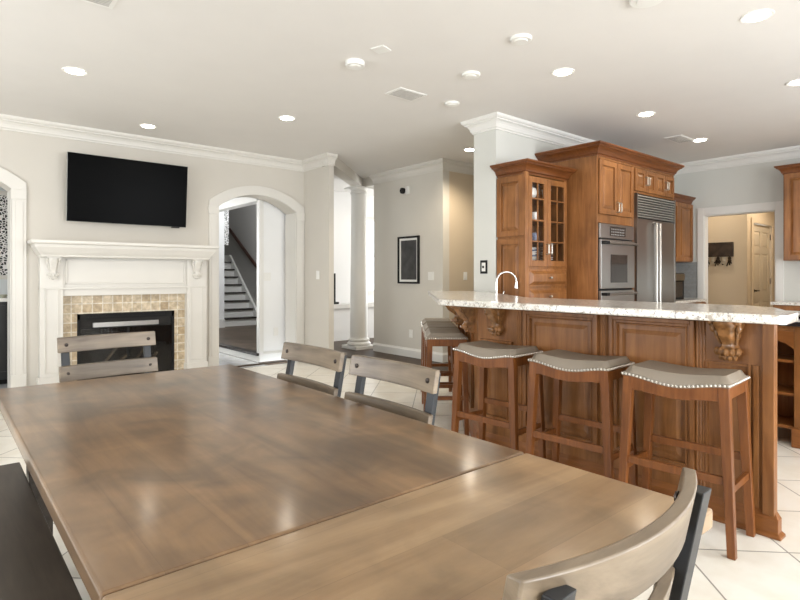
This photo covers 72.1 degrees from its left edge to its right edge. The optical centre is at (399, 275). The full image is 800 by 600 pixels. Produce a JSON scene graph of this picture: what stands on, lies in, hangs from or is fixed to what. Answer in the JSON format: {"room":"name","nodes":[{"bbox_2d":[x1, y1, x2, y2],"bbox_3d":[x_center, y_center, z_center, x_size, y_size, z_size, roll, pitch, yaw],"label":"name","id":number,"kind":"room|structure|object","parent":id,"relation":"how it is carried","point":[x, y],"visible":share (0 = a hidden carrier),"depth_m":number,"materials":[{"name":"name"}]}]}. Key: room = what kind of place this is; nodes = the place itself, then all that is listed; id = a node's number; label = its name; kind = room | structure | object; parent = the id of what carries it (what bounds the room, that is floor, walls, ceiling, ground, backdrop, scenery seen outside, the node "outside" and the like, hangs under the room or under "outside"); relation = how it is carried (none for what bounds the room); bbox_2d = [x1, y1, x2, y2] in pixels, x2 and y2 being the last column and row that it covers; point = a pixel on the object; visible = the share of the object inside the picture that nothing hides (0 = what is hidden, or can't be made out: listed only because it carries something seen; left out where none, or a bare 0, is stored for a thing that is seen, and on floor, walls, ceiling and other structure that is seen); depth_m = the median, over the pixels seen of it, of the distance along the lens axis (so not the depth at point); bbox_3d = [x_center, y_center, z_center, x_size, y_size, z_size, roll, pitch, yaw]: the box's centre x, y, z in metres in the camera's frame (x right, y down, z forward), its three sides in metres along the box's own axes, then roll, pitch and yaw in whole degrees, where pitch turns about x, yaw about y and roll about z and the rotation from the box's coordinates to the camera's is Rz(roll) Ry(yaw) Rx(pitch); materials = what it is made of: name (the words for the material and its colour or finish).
{"room":"open-plan dining area","nodes":[
{"label":"open-plan dining area","id":0,"kind":"room"},
{"bbox_2d":[0,187,6,293],"bbox_3d":[-5.709,-0.205,5.741,4.700,2.870,0.100,0,0,-40],"label":"wall","id":1,"kind":"structure","parent":0,"point":[3,282],"depth_m":6.53,"materials":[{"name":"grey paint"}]},
{"bbox_2d":[0,191,6,278],"bbox_3d":[-5.123,-0.480,6.132,1.660,1.040,0.060,0,0,-40],"label":"wall art","id":2,"kind":"object","parent":1,"relation":"attached to","point":[3,194],"visible":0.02,"depth_m":6.50,"materials":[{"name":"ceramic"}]},
{"bbox_2d":[0,130,303,385],"bbox_3d":[-4.147,-0.205,5.792,7.150,2.870,0.300,0,0,-40],"label":"wall","id":3,"kind":"structure","parent":0,"point":[40,161],"depth_m":6.17,"materials":[{"name":"beige paint"}]},
{"bbox_2d":[0,167,26,387],"bbox_3d":[-4.551,0.005,5.431,1.402,2.450,0.330,0,0,-40],"label":"trim","id":4,"kind":"structure","parent":3,"relation":"attached to","point":[17,195],"depth_m":5.71,"materials":[{"name":"white wood"}]},
{"bbox_2d":[66,152,187,227],"bbox_3d":[-3.107,-0.955,6.327,1.270,0.752,0.151,0,0,-40],"label":"television","id":5,"kind":"object","parent":3,"relation":"attached to","point":[99,189],"visible":1,"depth_m":6.25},
{"bbox_2d":[208,186,304,365],"bbox_3d":[-2.008,0.005,7.582,1.402,2.450,0.330,0,0,-40],"label":"trim","id":6,"kind":"structure","parent":3,"relation":"attached to","point":[294,222],"depth_m":7.84,"materials":[{"name":"white wood"}]},
{"bbox_2d":[237,360,287,366],"bbox_3d":[-2.020,1.224,7.604,1.140,0.012,0.060,0,0,-40],"label":"trim","id":7,"kind":"structure","parent":3,"relation":"attached to","point":[283,360],"depth_m":7.66,"materials":[{"name":"wood"}]},
{"bbox_2d":[219,211,223,318],"bbox_3d":[-4.263,-0.630,11.509,1.160,3.480,0.120,0,0,-40],"label":"wall","id":8,"kind":"structure","parent":0,"point":[221,214],"depth_m":11.80,"materials":[{"name":"white paint"}]},
{"bbox_2d":[219,319,224,327],"bbox_3d":[-4.070,1.020,11.583,0.790,0.180,0.018,0,0,-40],"label":"baseboard","id":9,"kind":"structure","parent":8,"relation":"attached to","point":[221,321],"depth_m":11.79,"materials":[{"name":"wood"}]},
{"bbox_2d":[224,210,228,244],"bbox_3d":[-3.775,-1.220,11.923,0.100,1.100,0.080,0,0,-40],"label":"wall art","id":10,"kind":"object","parent":8,"relation":"attached to","point":[226,213],"visible":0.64,"depth_m":11.89},
{"bbox_2d":[224,204,256,306],"bbox_3d":[-3.134,-1.070,12.544,0.120,4.600,5.200,0,0,-40],"label":"wall","id":11,"kind":"structure","parent":0,"point":[243,220],"depth_m":13.10,"materials":[{"name":"grey paint"}]},
{"bbox_2d":[229,228,256,268],"bbox_3d":[-3.717,-0.681,13.049,0.118,1.032,1.594,0,0,-40],"label":"handrail","id":12,"kind":"object","parent":11,"relation":"attached to","point":[253,262],"visible":0.86,"depth_m":12.95,"materials":[{"name":"brown wood"}]},
{"bbox_2d":[219,325,286,364],"bbox_3d":[-3.668,1.220,11.031,2.650,0.220,6.820,0,0,-40],"label":"floor","id":13,"kind":"structure","parent":0,"point":[245,336],"depth_m":9.93,"materials":[{"name":"brown wood"}]},
{"bbox_2d":[224,255,256,326],"bbox_3d":[-4.580,0.293,13.036,1.448,1.634,2.560,0,0,-40],"label":"staircase","id":14,"kind":"structure","parent":13,"relation":"on","point":[240,309],"depth_m":12.75,"materials":[{"name":"wood"}]},
{"bbox_2d":[264,201,285,351],"bbox_3d":[-1.619,-0.205,8.245,1.060,2.870,0.080,0,0,-40],"label":"wall","id":15,"kind":"structure","parent":0,"point":[274,218],"depth_m":8.02,"materials":[{"name":"white paint"}]},
{"bbox_2d":[219,342,258,355],"bbox_3d":[-2.737,1.123,8.746,0.120,0.035,2.310,0,0,-40],"label":"trim","id":16,"kind":"structure","parent":15,"relation":"attached to","point":[227,346],"depth_m":8.38,"materials":[{"name":"wood"}]},
{"bbox_2d":[219,347,258,361],"bbox_3d":[-2.756,1.185,8.737,0.040,0.090,2.300,0,0,-40],"label":"trim","id":17,"kind":"structure","parent":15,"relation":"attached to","point":[222,350],"depth_m":8.32,"materials":[{"name":"wood"}]},
{"bbox_2d":[264,350,284,361],"bbox_3d":[-1.839,1.160,7.995,0.360,0.140,0.018,0,0,-40],"label":"baseboard","id":18,"kind":"structure","parent":15,"relation":"attached to","point":[269,355],"depth_m":7.98,"materials":[{"name":"wood"}]},
{"bbox_2d":[304,165,333,349],"bbox_3d":[-1.142,-0.205,7.712,0.080,2.870,0.650,0,0,-40],"label":"wall","id":19,"kind":"structure","parent":0,"point":[319,182],"depth_m":7.60,"materials":[{"name":"beige paint"}]},
{"bbox_2d":[322,157,362,185],"bbox_3d":[-0.839,-1.570,8.415,0.180,0.140,1.890,0,0,8],"label":"wall header","id":20,"kind":"structure","parent":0,"point":[345,173],"depth_m":8.29,"materials":[{"name":"beige paint"}]},
{"bbox_2d":[0,114,337,171],"bbox_3d":[-3.762,-1.570,5.429,7.030,0.140,0.750,0,0,-40],"label":"trim","id":21,"kind":"structure","parent":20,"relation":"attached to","point":[7,122],"depth_m":6.55,"materials":[{"name":"white wood"}]},
{"bbox_2d":[334,191,373,302],"bbox_3d":[-0.544,-0.205,11.264,4.480,2.870,0.100,0,0,-40],"label":"wall","id":22,"kind":"structure","parent":0,"point":[342,200],"depth_m":10.73,"materials":[{"name":"white paint"}]},
{"bbox_2d":[367,217,373,292],"bbox_3d":[-0.423,-0.420,11.314,0.930,1.540,0.100,0,0,-40],"label":"window","id":23,"kind":"structure","parent":22,"relation":"in","point":[368,218],"depth_m":11.13,"materials":[{"name":"glass"}]},
{"bbox_2d":[0,0,799,194],"bbox_3d":[1.491,-1.700,5.205,15.000,0.120,12.020,0,0,-40],"label":"ceiling","id":24,"kind":"structure","parent":0,"point":[215,73],"depth_m":4.43,"materials":[{"name":"paint"}]},
{"bbox_2d":[62,67,87,75],"bbox_3d":[-2.600,-1.636,4.399,0.184,0.008,0.184,0,0,-40],"label":"recessed light","id":25,"kind":"object","parent":24,"relation":"in","point":[70,70],"visible":1,"depth_m":4.39,"materials":[{"name":"white plastic"}]},
{"bbox_2d":[81,0,117,8],"bbox_3d":[-1.821,-1.634,3.175,0.340,0.012,0.220,0,0,-40],"label":"ceiling vent","id":26,"kind":"object","parent":24,"relation":"in","point":[110,4],"visible":1,"depth_m":3.28,"materials":[{"name":"white plastic"}]},
{"bbox_2d":[139,124,156,128],"bbox_3d":[-2.755,-1.636,6.013,0.184,0.008,0.184,0,0,-40],"label":"recessed light","id":27,"kind":"object","parent":24,"relation":"in","point":[149,126],"visible":1,"depth_m":6.01,"materials":[{"name":"white plastic"}]},
{"bbox_2d":[278,115,295,120],"bbox_3d":[-1.173,-1.636,5.709,0.184,0.008,0.184,0,0,-40],"label":"recessed light","id":28,"kind":"object","parent":24,"relation":"in","point":[284,117],"visible":1,"depth_m":5.70,"materials":[{"name":"white plastic"}]},
{"bbox_2d":[345,58,364,69],"bbox_3d":[-0.345,-1.619,4.214,0.150,0.041,0.150,0,0,-40],"label":"smoke detector","id":29,"kind":"object","parent":24,"relation":"attached to","point":[352,63],"visible":1,"depth_m":4.17,"materials":[{"name":"white plastic"}]},
{"bbox_2d":[370,45,390,53],"bbox_3d":[-0.137,-1.636,3.974,0.110,0.008,0.110,0,0,33],"label":"ceiling plate","id":30,"kind":"object","parent":24,"relation":"attached to","point":[380,49],"visible":1,"depth_m":3.96,"materials":[{"name":"white plastic"}]},
{"bbox_2d":[385,87,426,100],"bbox_3d":[0.055,-1.634,4.956,0.320,0.012,0.220,0,0,-40],"label":"ceiling vent","id":31,"kind":"object","parent":24,"relation":"in","point":[403,93],"visible":1,"depth_m":4.93,"materials":[{"name":"white plastic"}]},
{"bbox_2d":[445,101,458,106],"bbox_3d":[0.493,-1.627,5.214,0.140,0.026,0.140,0,0,-40],"label":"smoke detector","id":32,"kind":"object","parent":24,"relation":"attached to","point":[448,103],"visible":1,"depth_m":5.18,"materials":[{"name":"white plastic"}]},
{"bbox_2d":[462,71,479,78],"bbox_3d":[0.576,-1.627,4.465,0.150,0.026,0.150,0,0,-40],"label":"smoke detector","id":33,"kind":"object","parent":24,"relation":"attached to","point":[467,74],"visible":1,"depth_m":4.43,"materials":[{"name":"white plastic"}]},
{"bbox_2d":[510,33,531,44],"bbox_3d":[0.834,-1.627,3.791,0.150,0.026,0.150,0,0,-40],"label":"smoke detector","id":34,"kind":"object","parent":24,"relation":"attached to","point":[522,38],"visible":1,"depth_m":3.76,"materials":[{"name":"white plastic"}]},
{"bbox_2d":[551,68,574,76],"bbox_3d":[1.310,-1.636,4.421,0.184,0.008,0.184,0,0,-40],"label":"recessed light","id":35,"kind":"object","parent":24,"relation":"in","point":[561,72],"visible":1,"depth_m":4.41,"materials":[{"name":"white plastic"}]},
{"bbox_2d":[629,0,662,7],"bbox_3d":[1.455,-1.627,3.235,0.200,0.026,0.200,0,0,-40],"label":"ceiling speaker","id":36,"kind":"object","parent":24,"relation":"attached to","point":[634,3],"visible":1,"depth_m":3.26,"materials":[{"name":"white plastic"}]},
{"bbox_2d":[636,111,655,116],"bbox_3d":[2.490,-1.636,5.568,0.184,0.008,0.184,0,0,-40],"label":"recessed light","id":37,"kind":"object","parent":24,"relation":"in","point":[647,113],"visible":1,"depth_m":5.56,"materials":[{"name":"white plastic"}]},
{"bbox_2d":[664,135,694,143],"bbox_3d":[3.344,-1.634,6.576,0.400,0.012,0.200,0,0,-40],"label":"ceiling vent","id":38,"kind":"object","parent":24,"relation":"in","point":[678,139],"visible":1,"depth_m":6.56,"materials":[{"name":"white plastic"}]},
{"bbox_2d":[692,138,708,141],"bbox_3d":[3.618,-1.636,6.632,0.184,0.008,0.184,0,0,-40],"label":"recessed light","id":39,"kind":"object","parent":24,"relation":"in","point":[699,139],"visible":1,"depth_m":6.62,"materials":[{"name":"white plastic"}]},
{"bbox_2d":[740,9,773,23],"bbox_3d":[2.252,-1.636,3.469,0.184,0.008,0.184,0,0,-40],"label":"recessed light","id":40,"kind":"object","parent":24,"relation":"in","point":[760,15],"visible":1,"depth_m":3.46,"materials":[{"name":"white plastic"}]},
{"bbox_2d":[786,79,799,85],"bbox_3d":[3.373,-1.636,4.650,0.184,0.008,0.184,0,0,-40],"label":"recessed light","id":41,"kind":"object","parent":24,"relation":"in","point":[796,82],"visible":1,"depth_m":4.67,"materials":[{"name":"white plastic"}]},
{"bbox_2d":[0,338,799,599],"bbox_3d":[-0.446,1.277,4.862,11.600,0.106,14.000,0,0,-40],"label":"floor","id":42,"kind":"structure","parent":0,"point":[764,568],"depth_m":2.62,"materials":[{"name":"beige tile"}]},
{"bbox_2d":[0,297,6,383],"bbox_3d":[-5.042,0.740,5.958,1.860,0.980,0.410,0,0,-40],"label":"base cabinet","id":43,"kind":"object","parent":42,"relation":"on","point":[3,301],"visible":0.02,"depth_m":6.22,"materials":[{"name":"paint"}]},
{"bbox_2d":[0,462,81,599],"bbox_3d":[-0.980,1.000,1.274,0.390,0.460,2.310,0,0,-40],"label":"bench","id":44,"kind":"object","parent":42,"relation":"on","point":[33,566],"visible":1,"depth_m":1.54,"materials":[{"name":"brown wood"}]},
{"bbox_2d":[57,331,157,381],"bbox_3d":[-1.493,0.779,2.949,0.555,0.902,0.505,0,0,45],"label":"dining chair","id":45,"kind":"object","parent":42,"relation":"on","point":[65,345],"visible":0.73,"depth_m":3.07,"materials":[{"name":"brown wood"}]},
{"bbox_2d":[27,239,218,384],"bbox_3d":[-3.073,0.430,6.275,1.935,1.600,0.350,0,0,-40],"label":"fireplace","id":46,"kind":"object","parent":42,"relation":"on","point":[85,287],"visible":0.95,"depth_m":6.29,"materials":[{"name":"white ceramic"}]},
{"bbox_2d":[27,239,218,259],"bbox_3d":[-3.072,-0.285,6.274,1.935,0.170,0.349,0,0,-40],"label":"mantel shelf","id":47,"kind":"object","parent":46,"relation":"attached to","point":[44,249],"depth_m":6.07,"materials":[{"name":"white wood"}]},
{"bbox_2d":[277,342,346,396],"bbox_3d":[-0.562,0.779,2.406,0.555,0.902,0.505,0,0,-40],"label":"dining chair","id":48,"kind":"object","parent":42,"relation":"on","point":[334,360],"visible":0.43,"depth_m":2.51,"materials":[{"name":"brown wood"}]},
{"bbox_2d":[334,302,373,340],"bbox_3d":[-0.796,0.877,10.772,2.100,0.694,0.275,0,0,-40],"label":"half wall","id":49,"kind":"structure","parent":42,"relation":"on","point":[341,310],"depth_m":10.44,"materials":[{"name":"paint"}]},
{"bbox_2d":[334,273,338,303],"bbox_3d":[-1.258,0.240,10.358,0.180,0.580,0.120,0,0,-40],"label":"floor speaker","id":50,"kind":"object","parent":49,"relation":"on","point":[335,302],"visible":0.27,"depth_m":10.33},
{"bbox_2d":[0,364,712,599],"bbox_3d":[-0.525,0.850,1.698,1.018,0.760,2.390,0,0,-40],"label":"dining table","id":51,"kind":"object","parent":42,"relation":"on","point":[220,482],"visible":0.82,"depth_m":1.17,"materials":[{"name":"brown wood"}]},
{"bbox_2d":[342,185,373,349],"bbox_3d":[-0.698,-0.138,9.339,0.420,2.724,0.420,0,0,-40],"label":"column","id":52,"kind":"structure","parent":42,"relation":"on","point":[358,340],"depth_m":9.22,"materials":[{"name":"wood"}]},
{"bbox_2d":[344,354,440,424],"bbox_3d":[-0.187,0.779,1.970,0.555,0.902,0.505,0,0,-40],"label":"dining chair","id":53,"kind":"object","parent":42,"relation":"on","point":[426,379],"visible":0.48,"depth_m":2.07,"materials":[{"name":"brown wood"}]},
{"bbox_2d":[420,318,453,395],"bbox_3d":[0.382,0.837,5.609,0.335,0.785,0.525,0,0,1],"label":"bar stool","id":54,"kind":"object","parent":42,"relation":"on","point":[425,320],"visible":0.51,"depth_m":5.78,"materials":[{"name":"brown wood"}]},
{"bbox_2d":[422,318,453,324],"bbox_3d":[0.382,0.483,5.609,0.310,0.076,0.470,0,0,1],"label":"seat cushion","id":55,"kind":"object","parent":54,"relation":"on","point":[437,320],"depth_m":5.65,"materials":[{"name":"beige leather"}]},
{"bbox_2d":[422,322,460,410],"bbox_3d":[0.375,0.837,5.049,0.335,0.785,0.525,0,0,1],"label":"bar stool","id":56,"kind":"object","parent":42,"relation":"on","point":[425,326],"visible":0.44,"depth_m":5.18,"materials":[{"name":"brown wood"}]},
{"bbox_2d":[423,322,456,330],"bbox_3d":[0.375,0.483,5.049,0.310,0.076,0.470,0,0,1],"label":"seat cushion","id":57,"kind":"object","parent":56,"relation":"on","point":[430,324],"depth_m":5.08,"materials":[{"name":"beige leather"}]},
{"bbox_2d":[424,328,468,435],"bbox_3d":[0.367,0.837,4.489,0.335,0.785,0.525,0,0,1],"label":"bar stool","id":58,"kind":"object","parent":42,"relation":"on","point":[433,336],"visible":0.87,"depth_m":4.25,"materials":[{"name":"brown wood"}]},
{"bbox_2d":[425,328,466,339],"bbox_3d":[0.367,0.483,4.489,0.310,0.076,0.470,0,0,1],"label":"seat cushion","id":59,"kind":"object","parent":58,"relation":"on","point":[431,333],"depth_m":4.27,"materials":[{"name":"beige leather"}]},
{"bbox_2d":[451,340,545,458],"bbox_3d":[0.631,0.837,3.566,0.335,0.785,0.525,0,0,-43],"label":"bar stool","id":60,"kind":"object","parent":42,"relation":"on","point":[484,354],"visible":0.94,"depth_m":3.48,"materials":[{"name":"brown wood"}]},
{"bbox_2d":[454,340,541,358],"bbox_3d":[0.631,0.483,3.566,0.310,0.076,0.470,0,0,-43],"label":"seat cushion","id":61,"kind":"object","parent":60,"relation":"on","point":[483,349],"depth_m":3.48,"materials":[{"name":"beige leather"}]},
{"bbox_2d":[490,158,576,298],"bbox_3d":[1.376,0.058,5.648,0.838,2.345,0.465,0,0,-40],"label":"hutch","id":62,"kind":"object","parent":42,"relation":"on","point":[545,278],"visible":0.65,"depth_m":5.54,"materials":[{"name":"brown wood"}]},
{"bbox_2d":[532,242,558,244],"bbox_3d":[1.379,-0.345,5.738,0.678,0.012,0.300,0,0,-40],"label":"shelf","id":63,"kind":"object","parent":62,"relation":"attached to","point":[533,243],"depth_m":5.74,"materials":[{"name":"brown wood"}]},
{"bbox_2d":[532,220,560,225],"bbox_3d":[1.379,-0.555,5.738,0.678,0.012,0.300,0,0,-40],"label":"shelf","id":64,"kind":"object","parent":62,"relation":"attached to","point":[534,223],"depth_m":5.86,"materials":[{"name":"brown wood"}]},
{"bbox_2d":[532,199,562,205],"bbox_3d":[1.379,-0.775,5.738,0.678,0.012,0.300,0,0,-40],"label":"shelf","id":65,"kind":"object","parent":62,"relation":"attached to","point":[534,201],"depth_m":5.83,"materials":[{"name":"brown wood"}]},
{"bbox_2d":[525,349,638,486],"bbox_3d":[1.018,0.837,3.108,0.335,0.785,0.525,0,0,-44],"label":"bar stool","id":66,"kind":"object","parent":42,"relation":"on","point":[558,364],"visible":0.95,"depth_m":3.03,"materials":[{"name":"brown wood"}]},
{"bbox_2d":[529,349,632,371],"bbox_3d":[1.018,0.483,3.108,0.310,0.076,0.470,0,0,-44],"label":"seat cushion","id":67,"kind":"object","parent":66,"relation":"on","point":[558,360],"depth_m":3.03,"materials":[{"name":"beige leather"}]},
{"bbox_2d":[502,467,711,599],"bbox_3d":[0.170,0.779,0.920,0.505,0.902,0.555,0,0,-43],"label":"dining chair","id":68,"kind":"object","parent":42,"relation":"on","point":[663,554],"visible":1,"depth_m":0.69,"materials":[{"name":"brown wood"}]},
{"bbox_2d":[535,140,684,299],"bbox_3d":[2.473,-0.058,6.370,1.945,2.575,0.780,0,0,-40],"label":"tall cabinet","id":69,"kind":"object","parent":42,"relation":"on","point":[607,177],"visible":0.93,"depth_m":5.76,"materials":[{"name":"brown wood"}]},
{"bbox_2d":[598,223,638,300],"bbox_3d":[2.151,0.190,5.973,0.700,1.460,0.590,0,0,-40],"label":"double oven","id":70,"kind":"object","parent":69,"relation":"in","point":[615,244],"visible":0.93,"depth_m":5.75,"materials":[{"name":"metal"}]},
{"bbox_2d":[446,306,785,540],"bbox_3d":[0.937,0.715,3.891,0.855,1.030,3.109,0,0,-22],"label":"breakfast bar","id":71,"kind":"object","parent":42,"relation":"on","point":[751,348],"visible":0.69,"depth_m":3.01,"materials":[{"name":"brown wood"}]},
{"bbox_2d":[428,291,797,324],"bbox_3d":[0.838,0.178,4.004,1.271,0.039,3.843,0,0,-20],"label":"countertop","id":72,"kind":"structure","parent":71,"relation":"on","point":[480,299],"depth_m":2.95,"materials":[{"name":"white stone"}]},
{"bbox_2d":[634,193,675,302],"bbox_3d":[2.765,0.156,6.598,0.971,2.148,0.748,0,0,-40],"label":"refrigerator","id":73,"kind":"object","parent":42,"relation":"on","point":[654,218],"visible":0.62,"depth_m":6.29,"materials":[{"name":"metal"}]},
{"bbox_2d":[618,360,755,560],"bbox_3d":[1.383,0.837,2.677,0.335,0.785,0.525,0,0,-44],"label":"bar stool","id":74,"kind":"object","parent":42,"relation":"on","point":[667,380],"visible":0.98,"depth_m":2.60,"materials":[{"name":"brown wood"}]},
{"bbox_2d":[623,360,747,387],"bbox_3d":[1.383,0.483,2.677,0.310,0.076,0.470,0,0,-44],"label":"seat cushion","id":75,"kind":"object","parent":74,"relation":"on","point":[650,373],"depth_m":2.60,"materials":[{"name":"beige leather"}]},
{"bbox_2d":[773,305,799,310],"bbox_3d":[5.463,0.790,6.051,0.598,0.880,2.180,0,0,-40],"label":"base cabinet","id":76,"kind":"object","parent":42,"relation":"on","point":[783,307],"visible":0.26,"depth_m":6.57,"materials":[{"name":"brown wood"}]},
{"bbox_2d":[770,300,799,305],"bbox_3d":[5.453,0.333,6.055,0.608,0.035,2.200,0,0,-40],"label":"countertop","id":77,"kind":"structure","parent":76,"relation":"on","point":[794,303],"depth_m":6.61,"materials":[{"name":"white stone"}]},
{"bbox_2d":[777,310,799,448],"bbox_3d":[3.602,0.777,4.103,1.480,0.905,1.710,0,0,-40],"label":"kitchen island","id":78,"kind":"object","parent":42,"relation":"on","point":[788,336],"visible":0.35,"depth_m":4.04,"materials":[{"name":"brown wood"}]},
{"bbox_2d":[777,354,793,362],"bbox_3d":[2.845,0.620,4.215,0.310,0.020,0.380,0,0,-40],"label":"shelf","id":79,"kind":"object","parent":78,"relation":"attached to","point":[789,358],"depth_m":4.07,"materials":[{"name":"brown wood"}]},
{"bbox_2d":[777,384,793,395],"bbox_3d":[2.845,0.860,4.215,0.310,0.020,0.380,0,0,-40],"label":"shelf","id":80,"kind":"object","parent":78,"relation":"attached to","point":[782,389],"depth_m":4.12,"materials":[{"name":"brown wood"}]},
{"bbox_2d":[777,415,793,428],"bbox_3d":[2.845,1.100,4.215,0.310,0.020,0.380,0,0,-40],"label":"shelf","id":81,"kind":"object","parent":78,"relation":"attached to","point":[784,421],"depth_m":4.12,"materials":[{"name":"brown wood"}]},
{"bbox_3d":[3.556,0.790,7.401,1.210,0.880,0.605,0,0,-40],"label":"base cabinet","id":82,"kind":"object","parent":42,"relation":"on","visible":0},
{"bbox_2d":[676,298,706,302],"bbox_3d":[3.559,0.333,7.397,1.210,0.035,0.615,0,0,-40],"label":"countertop","id":83,"kind":"structure","parent":82,"relation":"on","point":[685,300],"depth_m":7.32,"materials":[{"name":"white stone"}]},
{"bbox_2d":[676,273,684,299],"bbox_3d":[3.644,0.138,7.475,0.380,0.355,0.295,0,0,-40],"label":"coffee maker","id":84,"kind":"object","parent":83,"relation":"on","point":[680,277],"visible":0.33,"depth_m":7.40,"materials":[{"name":"metal"}]},
{"bbox_3d":[1.339,0.795,4.270,1.160,0.870,2.489,0,0,-40],"label":"cabinet","id":85,"kind":"object","parent":42,"relation":"on","visible":0},
{"bbox_3d":[1.339,0.342,4.270,1.160,0.035,2.489,0,0,-40],"label":"countertop","id":86,"kind":"structure","parent":85,"relation":"on","visible":0},
{"bbox_2d":[495,271,517,293],"bbox_3d":[1.038,0.137,5.387,0.244,0.376,0.060,0,0,3],"label":"faucet","id":87,"kind":"object","parent":86,"relation":"on","point":[503,272],"visible":0.65,"depth_m":5.38,"materials":[{"name":"silver metal"}]},
{"bbox_2d":[363,170,448,352],"bbox_3d":[-0.006,-0.205,8.607,0.130,2.870,2.050,0,0,-40],"label":"wall","id":88,"kind":"structure","parent":0,"point":[399,308],"depth_m":8.33,"materials":[{"name":"beige paint"}]},
{"bbox_2d":[400,186,409,194],"bbox_3d":[0.074,-1.300,8.365,0.060,0.120,0.175,0,0,-40],"label":"wall sensor","id":89,"kind":"object","parent":88,"relation":"attached to","point":[406,190],"visible":1,"depth_m":8.35,"materials":[{"name":"white plastic"}]},
{"bbox_2d":[397,235,419,283],"bbox_3d":[0.128,-0.242,8.321,0.035,0.715,0.480,0,0,-40],"label":"framed picture","id":90,"kind":"object","parent":88,"relation":"attached to","point":[408,247],"visible":1,"depth_m":8.33,"materials":[{"name":"black plastic"}]},
{"bbox_2d":[373,343,447,362],"bbox_3d":[1.199,1.160,9.321,2.928,0.140,1.618,0,0,-40],"label":"baseboard","id":91,"kind":"structure","parent":88,"relation":"attached to","point":[390,349],"depth_m":8.36,"materials":[{"name":"wood"}]},
{"bbox_2d":[428,272,433,279],"bbox_3d":[0.447,0.000,7.963,0.011,0.118,0.120,0,0,-40],"label":"light switch","id":92,"kind":"object","parent":88,"relation":"attached to","point":[430,274],"visible":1,"depth_m":7.96,"materials":[{"name":"white plastic"}]},
{"bbox_2d":[449,171,473,327],"bbox_3d":[1.728,-0.205,8.811,2.780,2.870,0.120,0,0,-40],"label":"wall","id":93,"kind":"structure","parent":0,"point":[461,186],"depth_m":8.03,"materials":[{"name":"beige paint"}]},
{"bbox_2d":[369,158,473,183],"bbox_3d":[1.194,-1.570,9.263,3.010,0.140,1.700,0,0,-40],"label":"trim","id":94,"kind":"structure","parent":93,"relation":"attached to","point":[442,163],"depth_m":8.07,"materials":[{"name":"white paint"}]},
{"bbox_2d":[474,129,563,292],"bbox_3d":[2.417,-0.205,7.036,4.020,2.870,0.300,0,0,-40],"label":"wall","id":95,"kind":"structure","parent":0,"point":[492,147],"depth_m":5.74,"materials":[{"name":"beige paint"}]},
{"bbox_2d":[480,260,486,273],"bbox_3d":[0.870,-0.094,5.737,0.020,0.140,0.095,0,0,-40],"label":"light switch","id":96,"kind":"object","parent":95,"relation":"attached to","point":[483,263],"visible":1,"depth_m":5.74,"materials":[{"name":"white plastic"}]},
{"bbox_2d":[674,193,695,261],"bbox_3d":[3.586,-0.660,7.567,1.470,0.920,0.390,0,0,-40],"label":"upper cabinet","id":97,"kind":"object","parent":95,"relation":"attached to","point":[684,209],"visible":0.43,"depth_m":7.73,"materials":[{"name":"brown wood"}]},
{"bbox_2d":[708,214,749,304],"bbox_3d":[4.836,-0.205,8.915,0.100,2.870,1.437,0,0,-40],"label":"wall","id":98,"kind":"structure","parent":0,"point":[730,284],"depth_m":8.50,"materials":[{"name":"beige paint"}]},
{"bbox_2d":[708,242,733,256],"bbox_3d":[4.949,-0.408,8.662,0.054,0.233,0.530,0,0,-40],"label":"key rack","id":99,"kind":"object","parent":98,"relation":"attached to","point":[720,249],"visible":0.63,"depth_m":8.59,"materials":[{"name":"brown wood"}]},
{"bbox_2d":[754,224,770,306],"bbox_3d":[5.774,0.205,8.777,0.875,2.030,0.090,0,0,-40],"label":"door","id":100,"kind":"structure","parent":98,"relation":"in","point":[762,237],"depth_m":8.83,"materials":[{"name":"beige paint"}]},
{"bbox_2d":[750,212,774,306],"bbox_3d":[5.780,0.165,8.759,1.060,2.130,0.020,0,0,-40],"label":"door frame","id":101,"kind":"structure","parent":98,"relation":"attached to","point":[753,220],"depth_m":8.65,"materials":[{"name":"beige paint"}]},
{"bbox_2d":[674,158,799,300],"bbox_3d":[6.230,-0.205,5.704,0.120,2.870,6.660,0,0,-40],"label":"wall","id":102,"kind":"structure","parent":0,"point":[760,182],"depth_m":7.49,"materials":[{"name":"beige paint"}]},
{"bbox_2d":[461,112,799,174],"bbox_3d":[4.451,-1.570,4.539,4.100,0.140,6.940,0,0,-40],"label":"trim","id":103,"kind":"structure","parent":102,"relation":"attached to","point":[500,121],"depth_m":6.32,"materials":[{"name":"paint"}]},
{"bbox_2d":[676,262,696,297],"bbox_3d":[4.156,0.058,8.049,0.012,0.515,0.360,0,0,-40],"label":"backsplash","id":104,"kind":"structure","parent":102,"relation":"attached to","point":[689,269],"depth_m":7.99,"materials":[{"name":"grey tile"}]},
{"bbox_2d":[697,201,783,303],"bbox_3d":[4.662,0.130,7.540,0.142,2.200,1.050,0,0,-40],"label":"trim","id":105,"kind":"structure","parent":102,"relation":"attached to","point":[703,214],"depth_m":7.55,"materials":[{"name":"paint"}]},
{"bbox_2d":[774,163,799,260],"bbox_3d":[5.523,-0.777,6.127,0.408,1.175,2.220,0,0,-40],"label":"upper cabinet","id":106,"kind":"object","parent":102,"relation":"attached to","point":[790,172],"visible":1,"depth_m":6.76,"materials":[{"name":"brown wood"}]},
{"bbox_3d":[-3.170,-0.265,9.304,0.180,2.750,3.700,0,0,-40],"label":"wall","id":107,"kind":"structure","parent":0,"visible":0},
{"bbox_2d":[219,197,263,361],"bbox_3d":[-2.597,0.025,8.662,0.155,2.410,2.020,0,0,-40],"label":"trim","id":108,"kind":"structure","parent":107,"relation":"attached to","point":[245,201],"depth_m":7.87,"materials":[{"name":"paint"}]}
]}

